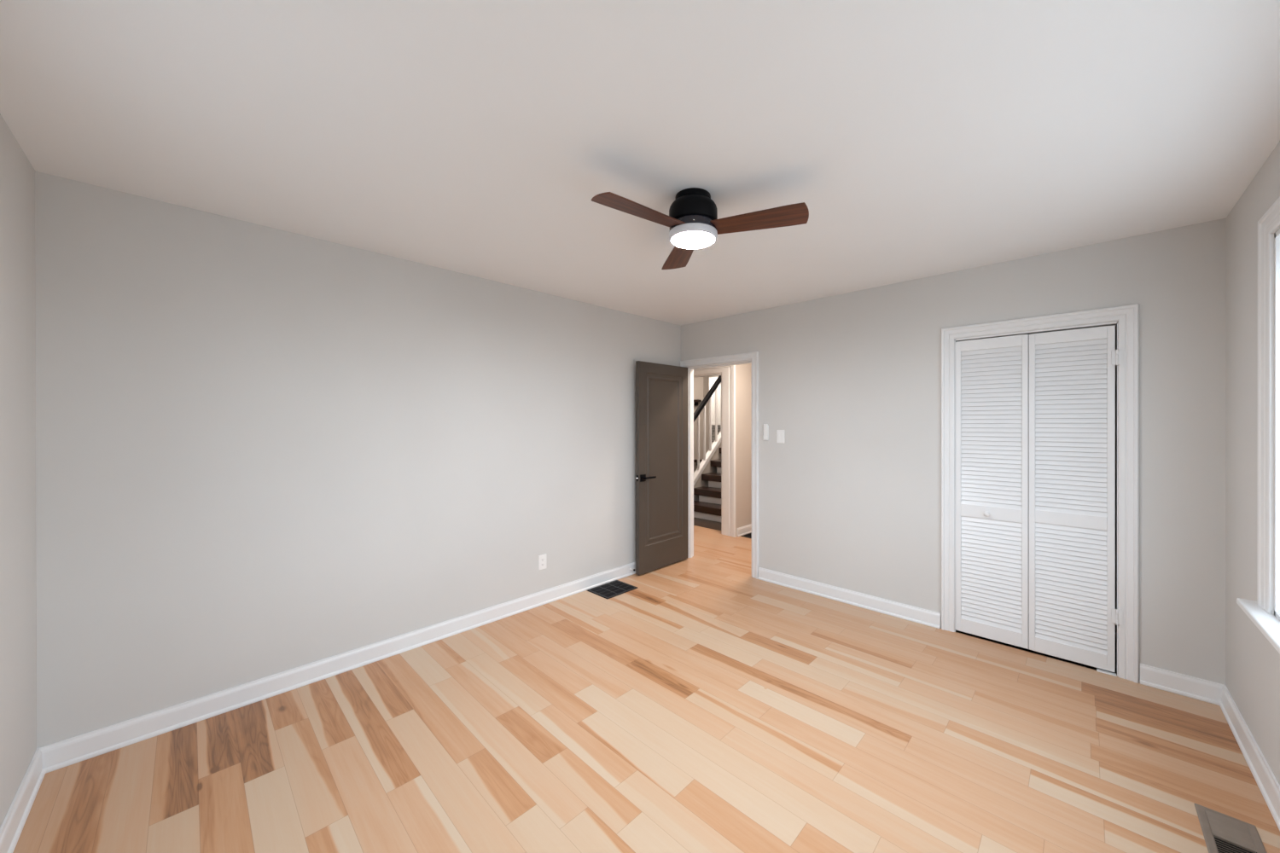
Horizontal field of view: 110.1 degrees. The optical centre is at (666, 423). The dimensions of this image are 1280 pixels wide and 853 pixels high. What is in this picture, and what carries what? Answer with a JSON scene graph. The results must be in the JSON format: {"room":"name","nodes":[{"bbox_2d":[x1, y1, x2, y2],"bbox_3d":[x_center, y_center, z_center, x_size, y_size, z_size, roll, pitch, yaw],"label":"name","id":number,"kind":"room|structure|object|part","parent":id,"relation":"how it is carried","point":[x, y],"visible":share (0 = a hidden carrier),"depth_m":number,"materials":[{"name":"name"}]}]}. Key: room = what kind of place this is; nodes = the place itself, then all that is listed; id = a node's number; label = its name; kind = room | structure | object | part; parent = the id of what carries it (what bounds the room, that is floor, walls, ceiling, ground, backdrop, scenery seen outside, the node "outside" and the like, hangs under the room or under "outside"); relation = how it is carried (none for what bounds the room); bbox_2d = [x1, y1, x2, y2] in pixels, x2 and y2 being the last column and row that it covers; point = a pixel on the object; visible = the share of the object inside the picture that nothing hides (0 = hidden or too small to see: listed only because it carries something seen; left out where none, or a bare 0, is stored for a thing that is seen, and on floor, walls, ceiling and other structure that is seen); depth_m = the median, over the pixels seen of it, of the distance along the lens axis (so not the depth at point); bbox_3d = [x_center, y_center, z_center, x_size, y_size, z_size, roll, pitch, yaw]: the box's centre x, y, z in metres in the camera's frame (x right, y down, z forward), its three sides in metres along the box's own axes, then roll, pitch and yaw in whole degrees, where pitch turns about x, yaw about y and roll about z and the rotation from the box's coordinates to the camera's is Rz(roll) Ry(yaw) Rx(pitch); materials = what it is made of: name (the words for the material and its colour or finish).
{"room":"empty bedroom","nodes":[
{"label":"empty bedroom","id":0,"kind":"room"},
{"bbox_2d":[0,113,36,827],"bbox_3d":[-1.268,0.201,0.528,3.617,2.480,0.120,0,0,43],"label":"wall","id":1,"kind":"structure","parent":0,"point":[18,529],"depth_m":1.60,"materials":[{"name":"paint"}]},
{"bbox_2d":[0,748,46,852],"bbox_3d":[-1.218,1.369,0.583,3.616,0.104,0.024,0,0,43],"label":"baseboard","id":2,"kind":"structure","parent":1,"relation":"attached to","point":[11,829],"depth_m":1.59,"materials":[{"name":"white paint"}]},
{"bbox_2d":[34,170,680,748],"bbox_3d":[-1.242,0.197,3.295,0.120,2.480,4.201,0,0,43],"label":"wall","id":3,"kind":"structure","parent":0,"point":[262,451],"depth_m":2.36,"materials":[{"name":"paint"}]},
{"bbox_2d":[39,561,636,773],"bbox_3d":[-1.188,1.365,3.248,0.024,0.104,3.960,0,0,43],"label":"baseboard","id":4,"kind":"structure","parent":3,"relation":"attached to","point":[58,755],"depth_m":2.35,"materials":[{"name":"white paint"}]},
{"bbox_2d":[538,553,546,570],"bbox_3d":[-0.969,1.087,3.494,0.007,0.117,0.070,0,0,43],"label":"wall outlet","id":5,"kind":"object","parent":3,"relation":"attached to","point":[542,559],"visible":1,"depth_m":3.49,"materials":[{"name":"white plastic"}]},
{"bbox_2d":[0,0,1279,325],"bbox_3d":[0.123,-1.083,2.018,3.857,0.120,4.201,0,0,43],"label":"ceiling","id":6,"kind":"structure","parent":0,"point":[917,139],"depth_m":1.52,"materials":[{"name":"paint"}]},
{"bbox_2d":[591,187,808,269],"bbox_3d":[0.088,-0.923,1.948,0.902,0.200,0.846,0,0,43],"label":"ceiling fan","id":7,"kind":"object","parent":6,"relation":"attached to","point":[693,223],"visible":1,"depth_m":1.92,"materials":[{"name":"brown wood"}]},
{"bbox_3d":[-0.102,-0.868,1.834,0.420,0.006,0.138,0,10,-40],"label":"blade","id":8,"kind":"part","parent":7,"relation":"part of","materials":[{"name":"brown wood"}]},
{"bbox_3d":[0.073,-0.869,2.303,0.138,0.006,0.420,-10,2,-9],"label":"blade","id":9,"kind":"part","parent":7,"relation":"part of","materials":[{"name":"brown wood"}]},
{"bbox_3d":[0.392,-0.869,1.917,0.420,0.006,0.138,0,-10,20],"label":"blade","id":10,"kind":"part","parent":7,"relation":"part of","materials":[{"name":"brown wood"}]},
{"bbox_2d":[12,525,1279,852],"bbox_3d":[-0.020,1.414,4.122,6.735,0.001,7.168,0,0,43],"label":"floor","id":11,"kind":"structure","parent":0,"point":[706,706],"depth_m":1.90,"materials":[{"name":"brown wood"}]},
{"bbox_2d":[587,580,637,599],"bbox_3d":[-0.459,1.412,3.803,0.277,0.006,0.337,0,0,43],"label":"floor vent","id":12,"kind":"object","parent":11,"relation":"in","point":[608,590],"visible":1,"depth_m":3.79,"materials":[{"name":"black metal"}]},
{"bbox_2d":[740,532,751,538],"bbox_3d":[1.067,1.408,5.605,0.147,0.006,0.255,0,0,43],"label":"floor vent","id":13,"kind":"object","parent":11,"relation":"in","point":[749,535],"visible":0.56,"depth_m":5.56,"materials":[{"name":"black metal"}]},
{"bbox_2d":[1194,803,1267,852],"bbox_3d":[1.906,1.413,1.498,0.140,0.006,0.315,0,0,43],"label":"floor vent","id":14,"kind":"object","parent":11,"relation":"in","point":[1222,833],"visible":1,"depth_m":1.53,"materials":[{"name":"beige metal"}]},
{"bbox_2d":[635,360,688,575],"bbox_3d":[-0.023,0.414,4.375,0.129,1.976,0.721,0,0,43],"label":"door","id":15,"kind":"structure","parent":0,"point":[661,390],"depth_m":4.34,"materials":[{"name":"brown wood"}]},
{"bbox_3d":[-0.159,0.509,4.168,0.045,0.020,0.135,0,0,43],"label":"lever handle","id":16,"kind":"part","parent":15,"relation":"part of","materials":[{"name":"black metal"}]},
{"bbox_2d":[693,376,709,472],"bbox_3d":[-0.381,0.107,9.481,3.096,2.600,0.180,0,0,43],"label":"wall","id":17,"kind":"structure","parent":0,"point":[701,384],"depth_m":8.44,"materials":[{"name":"paint"}]},
{"bbox_2d":[693,399,701,406],"bbox_3d":[0.303,-0.384,8.636,0.850,0.112,0.119,0,0,43],"label":"wall shelf","id":18,"kind":"object","parent":17,"relation":"attached to","point":[695,401],"visible":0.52,"depth_m":8.37,"materials":[{"name":"brown wood"}]},
{"bbox_2d":[693,517,721,530],"bbox_3d":[0.232,1.413,8.707,5.050,0.012,3.520,0,0,43],"label":"floor","id":19,"kind":"structure","parent":0,"point":[698,522],"depth_m":6.23,"materials":[{"name":"brown wood"}]},
{"bbox_2d":[693,375,721,522],"bbox_3d":[1.415,-0.389,7.238,1.269,3.593,2.890,0,0,43],"label":"staircase","id":20,"kind":"structure","parent":19,"relation":"on","point":[707,474],"depth_m":7.09,"materials":[{"name":"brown wood"}]},
{"bbox_3d":[0.996,-0.875,7.619,0.064,2.621,2.660,0,0,43],"label":"handrail","id":21,"kind":"part","parent":20,"relation":"part of","materials":[{"name":"black wood"}]},
{"bbox_3d":[1.005,0.103,7.627,0.093,2.543,2.640,0,0,43],"label":"rail","id":22,"kind":"part","parent":20,"relation":"part of","materials":[{"name":"white paint"}]},
{"bbox_2d":[735,364,741,536],"bbox_3d":[-0.028,0.111,6.449,2.550,2.600,0.130,0,0,43],"label":"wall","id":23,"kind":"structure","parent":0,"point":[738,368],"depth_m":5.58,"materials":[{"name":"paint"}]},
{"bbox_2d":[693,365,735,537],"bbox_3d":[0.052,0.338,6.360,2.309,2.146,0.155,0,0,43],"label":"door frame","id":24,"kind":"structure","parent":23,"relation":"attached to","point":[727,373],"depth_m":5.59,"materials":[{"name":"white paint"}]},
{"bbox_2d":[741,363,751,527],"bbox_3d":[1.526,0.109,6.333,0.120,2.600,1.820,0,0,43],"label":"wall","id":25,"kind":"structure","parent":0,"point":[746,369],"depth_m":5.70,"materials":[{"name":"paint"}]},
{"bbox_2d":[680,217,1226,685],"bbox_3d":[1.560,0.194,3.471,3.737,2.480,0.120,0,0,43],"label":"wall","id":26,"kind":"structure","parent":0,"point":[850,499],"depth_m":3.11,"materials":[{"name":"paint"}]},
{"bbox_2d":[680,351,758,579],"bbox_3d":[0.531,0.381,4.418,0.937,2.065,0.142,0,0,43],"label":"door frame","id":27,"kind":"structure","parent":26,"relation":"attached to","point":[741,357],"depth_m":4.14,"materials":[{"name":"white paint"}]},
{"bbox_2d":[762,424,768,440],"bbox_3d":[0.891,0.081,3.999,0.047,0.145,0.020,0,0,43],"label":"light switch","id":28,"kind":"object","parent":26,"relation":"attached to","point":[765,437],"visible":1,"depth_m":3.99,"materials":[{"name":"white plastic"}]},
{"bbox_2d":[776,430,784,443],"bbox_3d":[0.998,0.117,3.907,0.074,0.117,0.009,0,0,43],"label":"light switch","id":29,"kind":"object","parent":26,"relation":"attached to","point":[780,433],"visible":1,"depth_m":3.91,"materials":[{"name":"white plastic"}]},
{"bbox_2d":[757,567,940,628],"bbox_3d":[1.361,1.362,3.561,1.432,0.104,0.024,0,0,43],"label":"baseboard","id":30,"kind":"structure","parent":26,"relation":"attached to","point":[928,618],"depth_m":3.46,"materials":[{"name":"white paint"}]},
{"bbox_2d":[955,325,1122,676],"bbox_3d":[2.245,0.431,2.750,0.791,1.965,0.056,0,0,43],"label":"door","id":31,"kind":"structure","parent":26,"relation":"in","point":[1035,487],"depth_m":2.73,"materials":[{"name":"white paint"}]},
{"bbox_3d":[2.076,0.588,2.892,0.033,0.033,0.034,0,0,43],"label":"knob","id":32,"kind":"part","parent":31,"relation":"part of","materials":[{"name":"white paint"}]},
{"bbox_3d":[2.106,0.425,2.901,0.382,1.953,0.025,0,0,43],"label":"bifold panel","id":33,"kind":"part","parent":31,"relation":"part of","materials":[{"name":"white paint"}]},
{"bbox_3d":[2.385,0.426,2.641,0.376,1.951,0.025,0,0,43],"label":"bifold panel","id":34,"kind":"part","parent":31,"relation":"part of","materials":[{"name":"white paint"}]},
{"bbox_2d":[941,303,1139,683],"bbox_3d":[2.270,0.382,2.794,0.937,2.064,0.141,0,0,43],"label":"door frame","id":35,"kind":"structure","parent":26,"relation":"attached to","point":[1127,317],"depth_m":2.48,"materials":[{"name":"white paint"}]},
{"bbox_2d":[1139,663,1224,705],"bbox_3d":[2.682,1.362,2.328,0.296,0.104,0.024,0,0,43],"label":"baseboard","id":36,"kind":"structure","parent":26,"relation":"attached to","point":[1184,685],"depth_m":2.33,"materials":[{"name":"white paint"}]},
{"bbox_2d":[956,630,1117,674],"bbox_3d":[2.447,1.419,3.057,1.517,0.011,0.720,0,0,43],"label":"floor","id":37,"kind":"structure","parent":0,"point":[957,631],"depth_m":2.78,"materials":[{"name":"brown wood"}]},
{"bbox_2d":[1028,326,1116,634],"bbox_3d":[2.487,0.258,3.099,1.517,2.330,0.600,0,0,43],"label":"wall","id":38,"kind":"structure","parent":0,"point":[1115,327],"depth_m":2.99,"materials":[{"name":"paint"}]},
{"bbox_2d":[1225,140,1279,785],"bbox_3d":[1.449,0.198,0.701,0.120,2.480,4.081,0,0,43],"label":"wall","id":39,"kind":"structure","parent":0,"point":[1252,662],"depth_m":1.95,"materials":[{"name":"paint"}]},
{"bbox_2d":[1219,685,1279,831],"bbox_3d":[1.438,1.366,0.796,0.024,0.104,3.960,0,0,43],"label":"baseboard","id":40,"kind":"structure","parent":39,"relation":"attached to","point":[1265,778],"depth_m":1.82,"materials":[{"name":"white paint"}]},
{"bbox_2d":[1236,197,1279,654],"bbox_3d":[1.460,-0.025,0.755,0.186,1.538,2.775,0,0,43],"label":"window","id":41,"kind":"structure","parent":39,"relation":"in","point":[1260,612],"depth_m":1.68,"materials":[{"name":"white paint"}]},
{"bbox_3d":[1.426,0.731,0.788,0.092,0.026,2.775,0,0,43],"label":"sill","id":42,"kind":"part","parent":41,"relation":"part of","materials":[{"name":"white paint"}]},
{"bbox_3d":[1.429,-0.038,0.783,0.021,1.512,2.650,0,0,43],"label":"casing","id":43,"kind":"part","parent":41,"relation":"part of","materials":[{"name":"white paint"}]},
{"bbox_3d":[0.263,0.107,8.681,5.170,2.600,3.550,0,0,43],"label":"wall","id":44,"kind":"structure","parent":0,"visible":0},
{"bbox_2d":[709,377,717,424],"bbox_3d":[1.010,-0.486,10.123,0.615,1.060,0.379,0,0,43],"label":"upper cabinet","id":45,"kind":"object","parent":44,"relation":"attached to","point":[712,380],"visible":0.14,"depth_m":9.88,"materials":[{"name":"white paint"}]},
{"bbox_2d":[711,424,720,442],"bbox_3d":[1.139,0.244,10.257,1.860,0.396,0.010,0,0,43],"label":"backsplash","id":46,"kind":"structure","parent":44,"relation":"attached to","point":[712,426],"depth_m":10.29,"materials":[{"name":"grey tile"}]},
{"bbox_2d":[717,384,720,424],"bbox_3d":[1.464,-0.486,9.699,0.615,1.060,0.379,0,0,43],"label":"upper cabinet","id":47,"kind":"object","parent":44,"relation":"attached to","point":[718,386],"visible":0.06,"depth_m":9.77,"materials":[{"name":"white paint"}]},
{"bbox_3d":[0.799,0.110,6.273,4.040,2.600,2.939,0,0,43],"label":"wall","id":48,"kind":"structure","parent":0,"visible":0},
{"bbox_2d":[736,523,751,536],"bbox_3d":[1.542,1.358,6.245,0.024,0.104,1.930,0,0,43],"label":"baseboard","id":49,"kind":"structure","parent":48,"relation":"attached to","point":[745,530],"depth_m":5.65,"materials":[{"name":"white paint"}]}
]}

